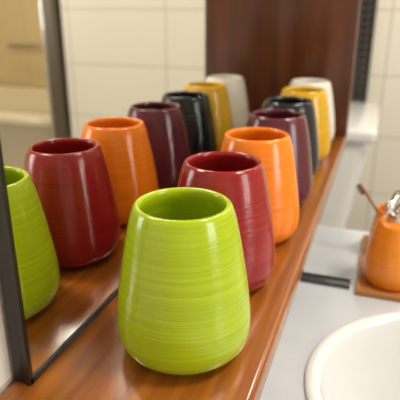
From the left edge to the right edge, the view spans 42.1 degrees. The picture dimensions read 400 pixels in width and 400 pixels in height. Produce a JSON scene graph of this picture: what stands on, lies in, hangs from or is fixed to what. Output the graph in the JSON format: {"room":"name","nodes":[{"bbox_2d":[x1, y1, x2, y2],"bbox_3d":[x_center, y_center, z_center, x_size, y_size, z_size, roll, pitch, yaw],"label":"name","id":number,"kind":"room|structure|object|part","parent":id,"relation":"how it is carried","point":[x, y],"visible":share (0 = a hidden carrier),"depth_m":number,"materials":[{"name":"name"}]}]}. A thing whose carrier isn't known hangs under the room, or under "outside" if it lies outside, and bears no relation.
{"room":"bathroom","nodes":[
{"label":"bathroom","id":0,"kind":"room"},
{"bbox_2d":[0,0,278,394],"bbox_3d":[-0.166,-0.151,0.231,0.115,2.430,3.600,7,22,18],"label":"mirror","id":1,"kind":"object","parent":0,"point":[104,104],"depth_m":0.37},
{"bbox_3d":[-0.107,-0.398,0.136,0.003,1.100,0.004,7,22,18],"label":"trim","id":2,"kind":"part","parent":1,"relation":"part of","materials":[{"name":"black"}]},
{"bbox_3d":[0.015,-0.008,0.657,0.003,0.004,0.744,7,22,18],"label":"trim","id":3,"kind":"part","parent":1,"relation":"part of","materials":[{"name":"black"}]},
{"bbox_2d":[0,136,346,399],"bbox_3d":[0.062,0.022,0.614,0.150,0.022,0.852,7,22,18],"label":"wall shelf","id":4,"kind":"object","parent":1,"relation":"attached to","point":[96,365],"depth_m":0.35,"materials":[{"name":"brown wood"}]},
{"bbox_2d":[117,187,250,374],"bbox_3d":[-0.011,0.052,0.349,0.092,0.107,0.092,-2,21,-6],"label":"tumbler","id":5,"kind":"object","parent":4,"relation":"on","point":[183,304],"visible":1,"depth_m":0.32,"materials":[{"name":"green ceramic"}]},
{"bbox_2d":[177,151,274,291],"bbox_3d":[0.018,0.019,0.437,0.092,0.107,0.092,19,28,41],"label":"tumbler","id":6,"kind":"object","parent":4,"relation":"on","point":[240,177],"visible":0.52,"depth_m":0.41,"materials":[{"name":"red ceramic"}]},
{"bbox_2d":[220,127,298,243],"bbox_3d":[0.056,-0.015,0.526,0.092,0.107,0.092,1,21,3],"label":"tumbler","id":7,"kind":"object","parent":4,"relation":"on","point":[273,147],"visible":0.56,"depth_m":0.49,"materials":[{"name":"orange ceramic"}]},
{"bbox_2d":[246,109,312,204],"bbox_3d":[0.089,-0.050,0.620,0.092,0.107,0.092,-16,26,-36],"label":"tumbler","id":8,"kind":"object","parent":4,"relation":"on","point":[293,122],"visible":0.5,"depth_m":0.59,"materials":[{"name":"purple ceramic"}]},
{"bbox_2d":[262,96,318,175],"bbox_3d":[0.117,-0.082,0.706,0.092,0.107,0.092,4,21,12],"label":"tumbler","id":9,"kind":"object","parent":4,"relation":"on","point":[306,106],"visible":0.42,"depth_m":0.68,"materials":[{"name":"black ceramic"}]},
{"bbox_2d":[280,86,330,160],"bbox_3d":[0.155,-0.115,0.795,0.092,0.107,0.092,-11,23,-26],"label":"tumbler","id":10,"kind":"object","parent":4,"relation":"on","point":[318,95],"visible":0.44,"depth_m":0.76,"materials":[{"name":"yellow ceramic"}]},
{"bbox_2d":[289,78,334,140],"bbox_3d":[0.183,-0.148,0.881,0.092,0.107,0.092,9,22,22],"label":"tumbler","id":11,"kind":"object","parent":4,"relation":"on","point":[321,83],"visible":0.32,"depth_m":0.85,"materials":[{"name":"white ceramic"}]},
{"bbox_2d":[274,0,360,136],"bbox_3d":[0.198,-0.641,0.784,0.150,1.100,0.022,7,22,18],"label":"end panel","id":12,"kind":"object","parent":1,"relation":"attached to","point":[317,39],"visible":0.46,"depth_m":0.91,"materials":[{"name":"brown wood"}]},
{"bbox_2d":[345,0,399,231],"bbox_3d":[0.909,-0.670,1.616,1.173,2.430,0.100,7,22,18],"label":"wall","id":13,"kind":"structure","parent":0,"point":[380,174],"depth_m":1.80,"materials":[{"name":"tile"}]},
{"bbox_2d":[351,0,377,101],"bbox_3d":[0.533,-1.089,1.535,0.090,1.590,0.012,7,22,18],"label":"trim","id":14,"kind":"structure","parent":13,"relation":"attached to","point":[368,8],"depth_m":1.74,"materials":[{"name":"tile"}]},
{"bbox_3d":[1.298,1.022,0.635,2.903,0.050,4.700,7,22,18],"label":"floor","id":15,"kind":"structure","parent":0,"visible":0},
{"bbox_2d":[319,102,380,228],"bbox_3d":[0.607,0.189,1.530,0.649,0.880,0.410,7,22,18],"label":"toilet","id":16,"kind":"object","parent":15,"relation":"on","point":[363,124],"visible":0.09,"depth_m":1.34,"materials":[{"name":"white ceramic"}]},
{"bbox_3d":[0.395,-0.226,1.453,0.201,0.036,0.410,7,22,18],"label":"cistern lid","id":17,"kind":"part","parent":16,"relation":"part of","materials":[{"name":"white ceramic"}]},
{"bbox_3d":[0.199,0.615,0.492,0.561,0.812,0.873,7,22,18],"label":"vanity cabinet","id":18,"kind":"object","parent":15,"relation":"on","visible":0},
{"bbox_2d":[260,226,399,399],"bbox_3d":[0.191,0.220,0.347,0.603,0.030,0.893,7,22,18],"label":"countertop","id":19,"kind":"structure","parent":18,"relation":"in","point":[316,310],"depth_m":0.57,"materials":[{"name":"white stone"}]},
{"bbox_2d":[300,272,350,288],"bbox_3d":[0.130,0.094,0.633,0.102,0.005,0.018,7,22,18],"label":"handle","id":20,"kind":"object","parent":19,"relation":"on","point":[333,281],"visible":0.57,"depth_m":0.62,"materials":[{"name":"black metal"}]},
{"bbox_2d":[304,312,399,399],"bbox_3d":[0.243,0.230,0.452,0.309,0.130,0.284,7,22,18],"label":"washbasin","id":21,"kind":"object","parent":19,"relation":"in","point":[359,359],"depth_m":0.54,"materials":[{"name":"ceramic"}]},
{"bbox_2d":[355,235,399,301],"bbox_3d":[0.263,0.086,0.650,0.123,0.007,0.164,7,22,18],"label":"wooden tray","id":22,"kind":"object","parent":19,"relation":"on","point":[363,287],"visible":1,"depth_m":0.60,"materials":[{"name":"brown wood"}]},
{"bbox_2d":[363,190,399,291],"bbox_3d":[0.227,0.043,0.603,0.067,0.113,0.067,7,22,18],"label":"soap dispenser","id":23,"kind":"object","parent":22,"relation":"on","point":[381,263],"visible":1,"depth_m":0.59,"materials":[{"name":"orange ceramic"}]},
{"bbox_3d":[0.215,0.004,0.574,0.011,0.019,0.035,19,28,41],"label":"spout","id":24,"kind":"part","parent":23,"relation":"part of","materials":[{"name":"silver metal"}]},
{"bbox_2d":[368,203,395,242],"bbox_3d":[0.255,0.041,0.680,0.064,0.063,0.064,7,22,18],"label":"tumbler","id":25,"kind":"object","parent":22,"relation":"on","point":[380,212],"visible":0.23,"depth_m":0.68,"materials":[{"name":"orange ceramic"}]},
{"bbox_2d":[356,183,377,211],"bbox_3d":[0.234,0.022,0.677,0.068,0.089,0.011,7,22,18],"label":"toothbrush","id":26,"kind":"object","parent":25,"relation":"in","point":[360,185],"depth_m":0.67,"materials":[{"name":"brown plastic"}]}
]}

